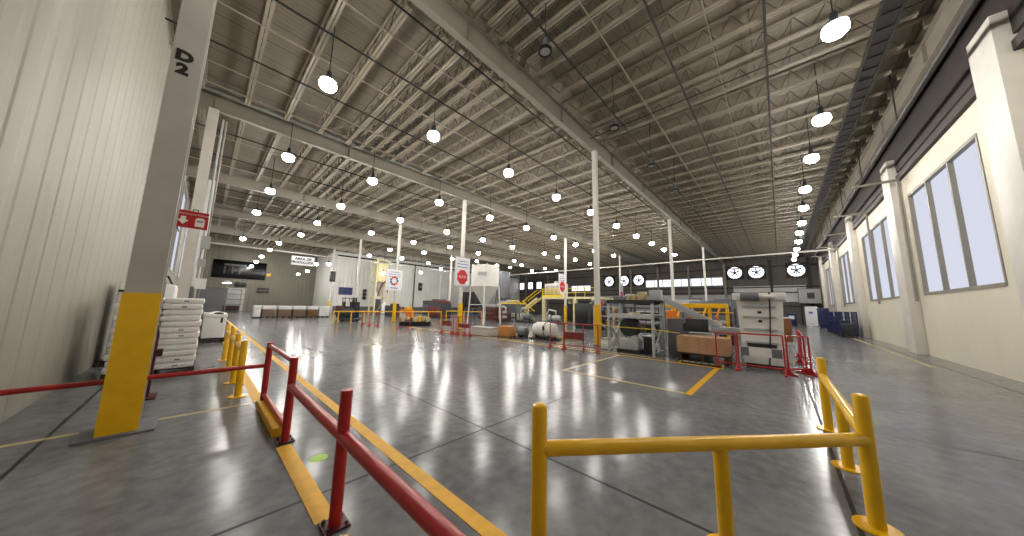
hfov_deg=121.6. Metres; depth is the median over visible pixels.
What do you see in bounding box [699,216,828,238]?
joist
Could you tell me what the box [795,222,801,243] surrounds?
pendant lamp
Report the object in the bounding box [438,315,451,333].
barrier
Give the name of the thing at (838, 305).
column
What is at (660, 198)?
joist
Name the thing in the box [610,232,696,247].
joist
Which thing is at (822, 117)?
pendant lamp
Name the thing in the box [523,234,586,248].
joist
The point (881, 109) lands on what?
joist
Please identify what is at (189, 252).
steel column
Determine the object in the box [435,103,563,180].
joist
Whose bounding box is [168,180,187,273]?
window
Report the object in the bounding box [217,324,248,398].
guard rail
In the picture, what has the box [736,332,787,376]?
barrier
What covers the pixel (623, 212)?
joist
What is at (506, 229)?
joist
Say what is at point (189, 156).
joist bridging
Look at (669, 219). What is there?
steel column
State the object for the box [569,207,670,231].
joist
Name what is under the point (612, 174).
joist
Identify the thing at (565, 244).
steel column
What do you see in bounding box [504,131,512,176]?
pendant lamp
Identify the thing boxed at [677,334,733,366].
crate
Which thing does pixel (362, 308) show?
trim
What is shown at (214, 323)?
bin
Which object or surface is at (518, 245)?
joist
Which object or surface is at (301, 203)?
joist
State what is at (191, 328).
bag
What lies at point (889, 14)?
cable tray
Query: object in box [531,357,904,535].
guard rail
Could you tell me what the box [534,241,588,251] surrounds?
joist
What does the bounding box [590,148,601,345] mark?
steel column
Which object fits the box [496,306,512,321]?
pump
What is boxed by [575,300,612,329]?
machine
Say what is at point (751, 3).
joist
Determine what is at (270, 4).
joist
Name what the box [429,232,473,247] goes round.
joist
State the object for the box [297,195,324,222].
joist
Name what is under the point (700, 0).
joist bridging
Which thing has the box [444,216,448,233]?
pendant lamp
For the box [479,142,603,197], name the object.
joist
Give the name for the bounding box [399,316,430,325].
pallet
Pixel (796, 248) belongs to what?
pendant lamp
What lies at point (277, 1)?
pipe
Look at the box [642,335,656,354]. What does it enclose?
hopper
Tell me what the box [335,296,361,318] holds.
machine
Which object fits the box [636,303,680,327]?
machine
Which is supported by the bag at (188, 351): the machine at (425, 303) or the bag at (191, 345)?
the bag at (191, 345)
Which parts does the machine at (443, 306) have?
door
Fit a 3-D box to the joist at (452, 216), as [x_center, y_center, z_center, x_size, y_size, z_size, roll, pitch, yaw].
[-5.315,-5.097,26.403,10.060,0.705,0.168,-6,-10,42]
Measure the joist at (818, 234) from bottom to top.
0.705 m
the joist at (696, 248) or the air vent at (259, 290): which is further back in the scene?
the air vent at (259, 290)
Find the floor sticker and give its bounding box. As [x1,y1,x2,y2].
[309,454,327,461]
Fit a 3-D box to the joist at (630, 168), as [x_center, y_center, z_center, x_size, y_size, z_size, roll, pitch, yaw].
[3.861,-5.563,21.468,10.060,0.705,0.168,-6,-10,42]
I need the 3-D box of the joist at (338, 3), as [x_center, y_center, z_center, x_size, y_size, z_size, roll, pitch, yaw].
[-6.924,-7.327,9.947,10.060,0.705,0.168,-6,-10,42]
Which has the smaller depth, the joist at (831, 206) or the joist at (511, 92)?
the joist at (511, 92)
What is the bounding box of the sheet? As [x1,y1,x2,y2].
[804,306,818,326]
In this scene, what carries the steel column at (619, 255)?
on the floor at (949, 436)
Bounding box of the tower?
[368,259,390,313]
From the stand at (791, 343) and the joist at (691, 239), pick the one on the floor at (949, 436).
the stand at (791, 343)
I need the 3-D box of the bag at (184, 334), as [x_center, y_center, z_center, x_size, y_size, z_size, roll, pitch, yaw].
[-7.644,1.532,6.588,0.641,0.129,0.605,-6,-10,43]
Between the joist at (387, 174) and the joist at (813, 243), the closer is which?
the joist at (387, 174)
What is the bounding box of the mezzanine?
[542,287,612,321]
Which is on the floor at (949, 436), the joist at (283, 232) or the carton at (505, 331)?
the carton at (505, 331)
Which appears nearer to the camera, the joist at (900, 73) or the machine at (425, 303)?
the joist at (900, 73)
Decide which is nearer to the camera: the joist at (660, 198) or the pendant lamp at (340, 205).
the pendant lamp at (340, 205)
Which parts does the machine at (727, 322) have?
rail, leg, robot arm, leg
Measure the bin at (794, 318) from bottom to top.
1.500 m
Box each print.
[225,263,245,266]
[390,276,398,285]
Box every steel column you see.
[68,0,216,446]
[177,107,227,298]
[190,179,215,285]
[328,249,335,305]
[355,239,362,297]
[390,223,402,321]
[439,264,441,298]
[449,255,451,300]
[457,199,467,329]
[563,238,566,322]
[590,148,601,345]
[619,255,620,282]
[667,218,675,310]
[702,247,707,300]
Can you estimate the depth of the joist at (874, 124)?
15.70 m
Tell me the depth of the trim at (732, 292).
49.34 m
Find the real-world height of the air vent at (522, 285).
2.140 m
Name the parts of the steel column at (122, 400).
plate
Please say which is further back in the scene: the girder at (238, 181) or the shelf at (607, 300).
the girder at (238, 181)
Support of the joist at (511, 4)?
attached to the ceiling
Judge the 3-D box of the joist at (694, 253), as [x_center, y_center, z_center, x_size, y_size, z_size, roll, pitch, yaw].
[26.818,-1.810,45.990,10.060,0.705,0.168,-6,-10,42]
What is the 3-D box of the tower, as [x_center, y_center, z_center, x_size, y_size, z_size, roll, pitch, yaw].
[-20.991,3.038,45.374,2.168,8.470,2.138,-6,-10,42]
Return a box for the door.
[226,288,247,310]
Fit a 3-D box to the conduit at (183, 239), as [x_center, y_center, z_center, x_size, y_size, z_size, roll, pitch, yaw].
[-18.119,-0.869,33.910,0.100,0.100,27.600,-6,-10,42]
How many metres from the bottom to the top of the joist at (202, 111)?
0.705 m
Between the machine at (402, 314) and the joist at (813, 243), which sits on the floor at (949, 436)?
the machine at (402, 314)
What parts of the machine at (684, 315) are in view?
door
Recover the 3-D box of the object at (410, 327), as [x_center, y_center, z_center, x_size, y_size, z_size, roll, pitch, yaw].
[-0.811,3.580,14.491,18.700,0.004,0.120,-6,-10,42]
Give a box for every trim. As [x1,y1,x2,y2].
[332,306,457,312]
[338,254,519,278]
[519,263,816,281]
[519,285,820,292]
[519,292,797,295]
[525,277,526,310]
[526,303,822,306]
[547,275,548,313]
[591,295,730,300]
[630,270,631,293]
[656,268,659,289]
[687,265,690,297]
[722,263,726,297]
[733,285,805,301]
[768,260,773,292]
[805,257,813,306]
[816,0,1023,266]
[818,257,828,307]
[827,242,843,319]
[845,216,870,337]
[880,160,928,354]
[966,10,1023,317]
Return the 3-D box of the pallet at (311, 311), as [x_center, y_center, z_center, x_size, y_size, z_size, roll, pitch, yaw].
[-21.937,4.779,31.313,1.020,1.200,0.970,-6,-10,42]
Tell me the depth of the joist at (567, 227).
35.17 m
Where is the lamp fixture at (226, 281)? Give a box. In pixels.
[222,221,236,282]
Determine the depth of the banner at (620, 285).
40.56 m
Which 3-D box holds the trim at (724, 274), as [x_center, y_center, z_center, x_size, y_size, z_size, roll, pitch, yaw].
[34.761,3.858,46.515,0.300,9.400,0.290,-6,-10,42]
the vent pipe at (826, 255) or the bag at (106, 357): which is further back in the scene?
the vent pipe at (826, 255)
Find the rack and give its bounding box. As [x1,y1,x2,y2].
[606,300,664,356]
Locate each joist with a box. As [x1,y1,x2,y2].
[199,83,206,159]
[201,53,207,88]
[217,215,221,227]
[221,170,229,208]
[229,97,245,175]
[233,207,241,229]
[242,175,255,212]
[245,0,275,105]
[248,221,257,232]
[255,113,282,182]
[260,182,278,215]
[261,213,275,234]
[268,216,282,235]
[274,216,290,236]
[276,187,298,218]
[279,126,315,188]
[280,219,296,236]
[283,0,347,120]
[283,190,307,220]
[285,220,303,237]
[288,237,302,249]
[291,192,316,221]
[291,221,310,238]
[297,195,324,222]
[299,136,342,193]
[303,223,324,240]
[304,197,332,223]
[307,240,324,251]
[308,141,354,195]
[311,208,336,225]
[314,226,337,242]
[316,0,412,133]
[317,146,366,197]
[325,164,370,199]
[325,202,357,227]
[325,228,349,243]
[333,155,386,201]
[335,230,361,245]
[338,206,373,230]
[342,171,390,203]
[343,2,458,144]
[345,239,366,246]
[350,210,387,232]
[355,18,474,149]
[355,235,382,248]
[358,166,416,207]
[362,213,400,234]
[364,237,392,249]
[367,32,489,153]
[374,173,434,211]
[374,216,413,236]
[376,43,500,157]
[383,220,424,238]
[387,54,512,161]
[388,180,450,215]
[393,223,435,240]
[397,66,524,165]
[401,186,465,218]
[403,226,445,242]
[405,245,435,255]
[413,191,478,221]
[415,227,455,243]
[417,86,545,173]
[420,235,455,245]
[425,196,491,224]
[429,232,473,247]
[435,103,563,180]
[436,201,502,227]
[436,235,478,248]
[444,236,488,249]
[446,211,504,229]
[451,118,578,186]
[451,238,496,251]
[456,208,522,232]
[458,240,503,252]
[459,0,485,11]
[465,242,509,253]
[466,130,591,192]
[466,212,531,234]
[471,243,516,254]
[474,215,539,236]
[475,0,520,27]
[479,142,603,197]
[480,245,522,255]
[482,219,548,238]
[483,246,528,256]
[488,248,533,258]
[489,222,555,240]
[490,0,554,41]
[492,152,613,201]
[497,224,562,242]
[501,0,584,52]
[503,160,622,206]
[504,227,568,243]
[510,229,574,245]
[513,0,618,63]
[514,168,631,210]
[517,232,580,247]
[520,255,562,263]
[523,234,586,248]
[525,0,654,75]
[525,176,638,214]
[529,236,591,250]
[532,182,645,217]
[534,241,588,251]
[535,259,577,266]
[539,245,592,252]
[542,188,651,220]
[545,242,605,253]
[546,0,729,95]
[549,193,656,223]
[549,243,608,255]
[554,248,605,256]
[556,198,661,226]
[559,250,608,257]
[563,203,666,229]
[563,248,620,258]
[564,0,805,112]
[567,249,624,259]
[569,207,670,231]
[571,253,616,260]
[576,211,674,234]
[578,252,631,261]
[578,253,634,262]
[579,0,881,126]
[581,214,678,236]
[582,256,629,263]
[585,257,632,264]
[588,218,681,238]
[592,0,927,139]
[599,221,685,240]
[601,224,688,242]
[601,228,685,244]
[604,12,934,150]
[606,229,693,245]
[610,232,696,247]
[614,42,918,160]
[616,234,698,248]
[618,237,695,250]
[623,67,905,168]
[624,239,694,251]
[626,241,699,253]
[629,243,701,254]
[632,88,894,176]
[635,244,701,255]
[636,246,705,256]
[638,248,707,257]
[639,105,885,182]
[642,249,708,258]
[643,251,710,259]
[646,120,878,189]
[646,253,711,260]
[648,255,711,261]
[652,133,871,194]
[656,258,717,264]
[657,144,865,199]
[662,154,860,204]
[667,163,855,208]
[671,171,851,212]
[675,178,848,216]
[679,184,844,220]
[682,190,841,223]
[686,196,839,226]
[689,201,836,229]
[692,205,834,231]
[694,209,832,234]
[697,213,830,236]
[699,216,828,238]
[701,220,826,240]
[703,223,824,242]
[706,226,823,244]
[707,229,822,246]
[709,231,820,247]
[711,233,819,249]
[713,236,818,250]
[714,238,817,252]
[716,240,816,253]
[717,242,815,254]
[718,243,813,255]
[720,245,813,256]
[721,247,812,258]
[723,248,809,259]
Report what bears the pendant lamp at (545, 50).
hanging from the ceiling
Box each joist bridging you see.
[169,42,665,261]
[187,187,582,270]
[189,156,615,268]
[189,199,568,271]
[194,128,638,267]
[203,79,662,264]
[212,219,544,273]
[214,224,538,274]
[217,0,692,263]
[342,0,709,261]
[577,0,744,257]
[700,0,764,251]
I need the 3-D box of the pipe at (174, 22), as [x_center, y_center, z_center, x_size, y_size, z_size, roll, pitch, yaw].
[10.159,-3.879,29.677,0.056,0.056,59.200,-6,-10,42]
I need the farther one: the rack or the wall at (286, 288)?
the wall at (286, 288)
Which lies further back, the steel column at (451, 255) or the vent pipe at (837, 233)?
the steel column at (451, 255)
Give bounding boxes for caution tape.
[597,322,679,333]
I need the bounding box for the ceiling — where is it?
[171,0,942,272]
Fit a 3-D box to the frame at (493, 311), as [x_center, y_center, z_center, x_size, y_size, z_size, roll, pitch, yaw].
[-1.226,4.814,29.081,1.470,1.400,0.970,-6,-10,42]
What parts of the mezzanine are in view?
leg, leg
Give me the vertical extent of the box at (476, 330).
0.440 m
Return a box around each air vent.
[257,288,268,292]
[519,282,525,289]
[527,282,533,289]
[535,281,542,289]
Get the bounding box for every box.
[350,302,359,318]
[418,283,421,290]
[470,326,497,335]
[783,317,792,341]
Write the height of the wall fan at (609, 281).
2.313 m
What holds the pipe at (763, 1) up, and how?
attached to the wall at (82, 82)
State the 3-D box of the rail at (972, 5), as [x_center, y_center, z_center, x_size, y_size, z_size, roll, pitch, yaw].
[25.007,-4.224,22.377,0.140,2.170,49.500,-6,-10,42]
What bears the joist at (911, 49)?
attached to the ceiling
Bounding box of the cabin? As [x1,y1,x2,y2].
[797,288,821,323]
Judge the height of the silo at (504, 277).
7.384 m
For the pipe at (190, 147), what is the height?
0.064 m
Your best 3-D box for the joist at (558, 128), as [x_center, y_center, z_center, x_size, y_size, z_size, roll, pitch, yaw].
[-0.553,-6.285,16.752,10.060,0.705,0.168,-6,-10,42]
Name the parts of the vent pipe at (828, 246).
arm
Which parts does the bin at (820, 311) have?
door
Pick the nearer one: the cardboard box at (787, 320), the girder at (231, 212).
the cardboard box at (787, 320)
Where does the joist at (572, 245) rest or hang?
attached to the ceiling
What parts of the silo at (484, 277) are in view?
leg, leg, tank, leg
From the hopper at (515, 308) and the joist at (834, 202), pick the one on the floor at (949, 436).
the hopper at (515, 308)
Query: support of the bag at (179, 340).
on the bag at (191, 345)
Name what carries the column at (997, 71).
attached to the wall at (981, 329)
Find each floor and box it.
[0,311,1023,535]
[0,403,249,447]
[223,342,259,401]
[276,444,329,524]
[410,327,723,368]
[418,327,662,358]
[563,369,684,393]
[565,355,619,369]
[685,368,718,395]
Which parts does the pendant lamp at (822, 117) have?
suspension rod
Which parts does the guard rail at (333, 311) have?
rail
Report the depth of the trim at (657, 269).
53.55 m
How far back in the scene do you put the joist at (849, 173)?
20.70 m
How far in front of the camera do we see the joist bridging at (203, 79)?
14.57 m
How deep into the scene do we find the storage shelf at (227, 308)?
43.86 m
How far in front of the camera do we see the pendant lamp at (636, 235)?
25.99 m
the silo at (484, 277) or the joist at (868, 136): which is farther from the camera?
the silo at (484, 277)
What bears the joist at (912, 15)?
attached to the ceiling
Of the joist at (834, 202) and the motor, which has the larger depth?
the joist at (834, 202)
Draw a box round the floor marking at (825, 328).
[825,328,935,367]
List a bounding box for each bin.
[198,311,227,342]
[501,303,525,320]
[786,313,796,325]
[816,308,829,327]
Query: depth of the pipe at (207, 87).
14.72 m
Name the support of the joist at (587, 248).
attached to the ceiling
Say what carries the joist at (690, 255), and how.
attached to the ceiling
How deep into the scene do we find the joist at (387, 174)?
20.88 m
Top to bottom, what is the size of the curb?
0.106 m
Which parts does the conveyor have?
leg, leg, leg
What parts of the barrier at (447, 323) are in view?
panel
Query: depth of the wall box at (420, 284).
55.40 m
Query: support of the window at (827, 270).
in the wall at (981, 329)
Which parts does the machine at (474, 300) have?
door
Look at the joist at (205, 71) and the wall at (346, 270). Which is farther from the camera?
the wall at (346, 270)
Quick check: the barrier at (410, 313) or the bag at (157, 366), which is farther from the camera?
the barrier at (410, 313)
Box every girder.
[186,162,606,271]
[189,200,563,273]
[198,88,657,267]
[198,236,327,257]
[210,225,532,276]
[410,0,723,263]
[811,0,970,255]
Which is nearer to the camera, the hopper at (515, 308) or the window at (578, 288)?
the hopper at (515, 308)
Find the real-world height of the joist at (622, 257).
0.705 m
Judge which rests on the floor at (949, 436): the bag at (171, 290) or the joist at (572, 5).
the bag at (171, 290)
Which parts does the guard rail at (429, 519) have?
post, rail, rail, plate, post, plate, post, rail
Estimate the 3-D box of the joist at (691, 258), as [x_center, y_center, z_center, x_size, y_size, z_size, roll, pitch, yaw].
[30.349,-1.232,49.763,10.060,0.705,0.168,-6,-10,42]
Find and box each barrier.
[395,313,410,328]
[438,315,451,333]
[451,316,457,334]
[455,316,472,335]
[547,322,563,348]
[562,323,600,352]
[714,332,738,370]
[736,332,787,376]
[780,336,817,376]
[795,329,808,362]
[795,332,817,374]
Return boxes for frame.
[464,308,477,317]
[479,307,496,320]
[491,308,508,322]
[593,306,619,334]
[624,307,665,344]
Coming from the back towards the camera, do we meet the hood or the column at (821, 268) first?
the column at (821, 268)
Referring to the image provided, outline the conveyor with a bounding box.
[659,296,743,359]
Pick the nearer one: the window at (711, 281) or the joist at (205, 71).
the joist at (205, 71)
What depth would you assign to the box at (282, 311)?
29.22 m
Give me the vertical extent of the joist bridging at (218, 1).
0.040 m
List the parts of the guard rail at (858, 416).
post, rail, post, post, rail, post, post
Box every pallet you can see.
[99,360,194,379]
[251,305,261,317]
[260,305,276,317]
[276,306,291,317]
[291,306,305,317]
[305,306,317,316]
[317,306,329,316]
[339,319,359,321]
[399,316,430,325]
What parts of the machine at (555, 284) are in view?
panel, panel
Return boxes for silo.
[467,263,500,323]
[495,271,509,304]
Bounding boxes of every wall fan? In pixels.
[235,282,246,286]
[604,276,614,286]
[618,275,629,286]
[632,274,644,285]
[726,266,743,279]
[747,264,765,279]
[785,262,807,277]
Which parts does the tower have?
leg, leg, leg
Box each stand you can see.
[145,325,162,400]
[784,341,795,366]
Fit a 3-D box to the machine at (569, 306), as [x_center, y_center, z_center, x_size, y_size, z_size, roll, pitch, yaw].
[8.783,5.608,37.052,3.600,2.350,1.660,-6,-10,42]
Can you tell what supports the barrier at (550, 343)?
on the floor at (949, 436)
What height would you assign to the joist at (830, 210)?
0.705 m
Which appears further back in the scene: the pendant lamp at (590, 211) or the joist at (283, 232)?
the joist at (283, 232)
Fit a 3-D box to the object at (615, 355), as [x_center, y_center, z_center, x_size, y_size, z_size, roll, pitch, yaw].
[2.611,2.905,8.896,0.100,0.004,3.500,-6,-10,42]
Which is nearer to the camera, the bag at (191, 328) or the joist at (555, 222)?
the bag at (191, 328)
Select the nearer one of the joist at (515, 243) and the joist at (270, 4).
the joist at (270, 4)
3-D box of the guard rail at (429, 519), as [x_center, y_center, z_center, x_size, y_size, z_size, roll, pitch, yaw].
[-1.604,1.469,2.462,6.770,0.966,0.170,-6,-10,42]
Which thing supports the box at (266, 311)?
on the floor at (949, 436)
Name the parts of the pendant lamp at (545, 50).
suspension rod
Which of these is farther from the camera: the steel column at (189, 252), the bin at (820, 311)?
the bin at (820, 311)
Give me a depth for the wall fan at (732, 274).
45.95 m
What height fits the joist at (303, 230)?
0.705 m
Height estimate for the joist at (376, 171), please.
0.705 m
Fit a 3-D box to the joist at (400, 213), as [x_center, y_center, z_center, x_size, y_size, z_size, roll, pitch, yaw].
[-14.491,-4.630,31.338,10.060,0.705,0.168,-6,-10,42]
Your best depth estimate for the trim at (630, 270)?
56.88 m
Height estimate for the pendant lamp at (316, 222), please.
2.410 m
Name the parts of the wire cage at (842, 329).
post, post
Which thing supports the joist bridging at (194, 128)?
attached to the wall at (82, 82)
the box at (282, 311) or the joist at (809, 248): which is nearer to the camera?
the box at (282, 311)
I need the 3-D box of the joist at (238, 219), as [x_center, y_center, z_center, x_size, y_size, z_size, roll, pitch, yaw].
[-29.154,-5.061,30.410,10.060,0.705,0.168,-6,-10,42]
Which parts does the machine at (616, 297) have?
door, door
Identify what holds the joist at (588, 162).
attached to the ceiling
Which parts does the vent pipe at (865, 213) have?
arm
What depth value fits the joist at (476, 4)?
7.88 m
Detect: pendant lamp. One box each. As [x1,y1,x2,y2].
[240,220,245,240]
[253,192,260,214]
[265,159,274,193]
[282,113,294,161]
[298,214,303,236]
[314,212,320,224]
[319,25,336,92]
[337,179,344,208]
[368,144,376,184]
[397,201,402,222]
[427,87,438,141]
[436,177,442,205]
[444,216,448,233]
[487,196,492,219]
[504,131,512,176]
[524,204,528,229]
[538,3,551,57]
[553,163,559,200]
[588,183,592,214]
[609,75,618,130]
[614,217,619,227]
[633,217,638,237]
[647,123,655,167]
[671,158,678,191]
[689,182,694,210]
[794,231,799,250]
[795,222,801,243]
[796,209,802,234]
[798,177,808,210]
[798,195,805,225]
[799,152,810,192]
[804,111,818,162]
[812,63,831,125]
[821,0,849,41]
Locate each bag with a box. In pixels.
[98,276,177,366]
[101,367,106,373]
[103,354,109,360]
[112,315,160,321]
[112,320,161,327]
[114,303,162,308]
[117,297,165,302]
[154,360,193,369]
[155,353,195,362]
[158,337,197,344]
[158,341,197,350]
[159,326,198,332]
[159,331,199,338]
[159,349,195,356]
[160,315,200,320]
[160,320,201,326]
[162,304,202,309]
[163,309,202,314]
[165,298,204,303]
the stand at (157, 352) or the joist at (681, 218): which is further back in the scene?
the joist at (681, 218)
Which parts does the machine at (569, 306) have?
door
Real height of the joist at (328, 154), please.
0.705 m
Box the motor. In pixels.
[516,326,528,337]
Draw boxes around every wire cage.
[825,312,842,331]
[829,312,850,334]
[834,312,859,337]
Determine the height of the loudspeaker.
1.445 m
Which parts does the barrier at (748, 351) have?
post, rail, rail, post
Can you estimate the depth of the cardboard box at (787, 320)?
8.92 m
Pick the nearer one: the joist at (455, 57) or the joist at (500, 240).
the joist at (455, 57)
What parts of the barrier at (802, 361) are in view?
post, post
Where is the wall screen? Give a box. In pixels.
[211,259,266,279]
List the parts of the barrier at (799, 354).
post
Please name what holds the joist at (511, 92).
attached to the ceiling
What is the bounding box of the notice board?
[338,287,352,294]
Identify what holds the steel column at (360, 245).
on the floor at (949, 436)
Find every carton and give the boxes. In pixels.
[497,325,516,338]
[631,295,636,299]
[637,292,646,299]
[649,290,662,300]
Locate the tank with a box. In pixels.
[529,322,560,341]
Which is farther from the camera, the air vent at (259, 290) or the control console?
the air vent at (259, 290)
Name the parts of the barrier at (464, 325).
panel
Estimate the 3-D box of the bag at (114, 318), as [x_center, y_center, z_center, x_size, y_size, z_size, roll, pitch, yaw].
[-8.077,1.080,6.178,0.641,0.129,0.605,-6,-10,42]
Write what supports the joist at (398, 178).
attached to the ceiling
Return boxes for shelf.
[225,289,241,310]
[607,300,664,301]
[609,313,658,315]
[626,307,657,308]
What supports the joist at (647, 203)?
attached to the girder at (230, 108)
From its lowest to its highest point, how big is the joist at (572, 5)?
0.705 m
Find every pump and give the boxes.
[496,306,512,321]
[516,307,536,322]
[546,309,562,323]
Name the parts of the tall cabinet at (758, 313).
grey motor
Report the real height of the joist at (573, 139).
0.705 m
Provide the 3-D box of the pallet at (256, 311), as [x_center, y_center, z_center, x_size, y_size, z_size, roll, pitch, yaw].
[-25.027,4.274,28.012,1.020,1.200,0.570,-6,-10,42]
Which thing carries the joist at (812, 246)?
attached to the ceiling
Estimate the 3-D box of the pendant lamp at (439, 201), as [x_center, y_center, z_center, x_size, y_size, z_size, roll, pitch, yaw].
[-4.705,-5.264,18.718,0.460,2.410,0.460,-6,-10,42]
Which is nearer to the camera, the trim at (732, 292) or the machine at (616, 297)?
the machine at (616, 297)
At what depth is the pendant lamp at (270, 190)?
17.19 m
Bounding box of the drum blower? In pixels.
[617,318,643,353]
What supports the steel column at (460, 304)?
on the floor at (949, 436)
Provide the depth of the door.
45.36 m
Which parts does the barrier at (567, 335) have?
panel, rail, rail, post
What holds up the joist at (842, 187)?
attached to the girder at (445, 13)
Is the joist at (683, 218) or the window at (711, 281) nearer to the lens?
the joist at (683, 218)
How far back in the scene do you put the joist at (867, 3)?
9.46 m
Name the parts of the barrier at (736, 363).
post, post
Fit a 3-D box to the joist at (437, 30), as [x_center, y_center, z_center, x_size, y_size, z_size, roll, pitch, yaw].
[-5.226,-7.049,11.760,10.060,0.705,0.168,-6,-10,42]
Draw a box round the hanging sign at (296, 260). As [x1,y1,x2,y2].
[291,230,316,266]
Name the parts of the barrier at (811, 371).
post, rail, post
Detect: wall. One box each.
[0,0,190,422]
[190,242,317,310]
[312,249,519,312]
[519,250,822,323]
[819,48,1023,382]
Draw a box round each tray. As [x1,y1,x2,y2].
[712,327,740,335]
[798,0,907,256]
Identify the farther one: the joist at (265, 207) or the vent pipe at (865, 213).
the joist at (265, 207)
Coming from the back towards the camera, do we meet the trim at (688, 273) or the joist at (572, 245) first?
the trim at (688, 273)
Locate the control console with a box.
[667,318,715,359]
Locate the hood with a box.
[732,293,786,300]
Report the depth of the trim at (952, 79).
9.63 m
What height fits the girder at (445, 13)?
0.790 m
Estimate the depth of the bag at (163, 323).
6.39 m
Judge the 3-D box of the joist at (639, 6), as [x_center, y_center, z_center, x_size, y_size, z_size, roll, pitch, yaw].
[4.237,-7.476,7.074,10.140,0.705,0.168,-6,-10,42]
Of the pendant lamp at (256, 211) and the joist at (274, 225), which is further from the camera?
the joist at (274, 225)
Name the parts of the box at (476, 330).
lid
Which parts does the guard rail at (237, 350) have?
post, post, rail, post, rail, post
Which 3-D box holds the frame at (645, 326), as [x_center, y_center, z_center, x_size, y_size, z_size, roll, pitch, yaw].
[6.639,2.830,14.302,1.670,1.750,0.870,-6,-10,42]
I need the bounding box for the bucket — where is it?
[600,337,612,348]
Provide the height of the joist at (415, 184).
0.705 m
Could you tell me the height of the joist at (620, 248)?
0.705 m
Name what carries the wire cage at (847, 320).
on the floor at (949, 436)
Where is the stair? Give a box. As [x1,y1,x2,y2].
[506,290,540,319]
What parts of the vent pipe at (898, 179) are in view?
arm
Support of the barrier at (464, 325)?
on the floor at (949, 436)
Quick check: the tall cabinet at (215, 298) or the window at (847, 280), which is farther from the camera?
the window at (847, 280)
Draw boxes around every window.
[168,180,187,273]
[177,228,186,278]
[571,285,590,290]
[645,277,723,287]
[825,267,833,305]
[839,249,855,303]
[861,214,899,300]
[907,133,1007,294]
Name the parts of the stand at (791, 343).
leg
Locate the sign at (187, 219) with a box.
[176,209,209,231]
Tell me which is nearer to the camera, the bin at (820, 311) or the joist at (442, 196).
the joist at (442, 196)
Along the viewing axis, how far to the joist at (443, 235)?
37.45 m
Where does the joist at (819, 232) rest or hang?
attached to the ceiling
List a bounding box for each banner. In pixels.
[385,268,402,290]
[454,256,470,285]
[558,273,565,291]
[619,283,622,295]
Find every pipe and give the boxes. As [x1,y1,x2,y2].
[165,17,680,264]
[186,180,593,270]
[188,195,574,271]
[190,147,624,268]
[195,122,642,267]
[201,84,659,264]
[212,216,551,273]
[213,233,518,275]
[274,0,698,261]
[389,0,715,260]
[510,248,833,275]
[517,0,736,260]
[642,0,756,258]
[762,0,776,252]
[811,255,834,307]
[816,246,845,306]
[823,233,845,235]
[834,212,880,303]
[852,178,918,300]
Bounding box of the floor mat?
[679,360,723,367]
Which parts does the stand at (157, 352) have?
plate, upright panel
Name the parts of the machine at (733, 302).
door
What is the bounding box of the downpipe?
[412,266,415,309]
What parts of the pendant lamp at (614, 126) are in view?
suspension rod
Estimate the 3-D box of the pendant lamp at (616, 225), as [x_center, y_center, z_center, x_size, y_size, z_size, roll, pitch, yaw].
[8.423,-4.403,23.112,0.460,2.410,0.460,-6,-10,42]
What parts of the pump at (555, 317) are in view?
casing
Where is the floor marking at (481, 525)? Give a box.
[226,319,506,535]
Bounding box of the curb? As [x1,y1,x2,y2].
[256,400,282,437]
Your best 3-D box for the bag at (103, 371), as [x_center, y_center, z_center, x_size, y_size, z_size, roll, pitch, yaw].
[-8.086,2.094,6.030,0.641,0.129,0.605,-6,-10,42]
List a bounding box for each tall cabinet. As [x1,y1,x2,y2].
[188,286,228,333]
[732,292,786,370]
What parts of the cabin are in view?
leg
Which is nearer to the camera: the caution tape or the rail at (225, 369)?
the rail at (225, 369)
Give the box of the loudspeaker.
[329,271,335,281]
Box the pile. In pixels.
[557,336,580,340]
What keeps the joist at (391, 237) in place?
attached to the ceiling
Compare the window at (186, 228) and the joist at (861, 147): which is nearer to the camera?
the joist at (861, 147)
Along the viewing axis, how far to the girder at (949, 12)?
10.09 m
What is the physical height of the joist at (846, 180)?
0.705 m
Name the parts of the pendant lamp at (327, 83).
suspension rod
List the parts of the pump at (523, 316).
casing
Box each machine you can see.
[335,296,361,318]
[384,304,399,315]
[399,307,413,320]
[422,299,445,313]
[427,301,450,317]
[462,291,482,313]
[478,305,502,319]
[500,299,517,317]
[545,281,567,296]
[567,302,590,319]
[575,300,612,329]
[613,294,638,322]
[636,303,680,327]
[665,303,736,345]
[675,298,702,317]
[682,302,733,319]
[689,298,739,327]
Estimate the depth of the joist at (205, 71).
10.83 m
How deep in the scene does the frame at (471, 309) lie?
37.79 m
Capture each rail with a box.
[0,364,263,395]
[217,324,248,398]
[255,342,465,535]
[332,311,441,322]
[446,311,481,321]
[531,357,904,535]
[809,0,979,264]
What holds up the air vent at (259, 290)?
in the wall at (286, 288)
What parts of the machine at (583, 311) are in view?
door, door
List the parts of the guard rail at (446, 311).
rail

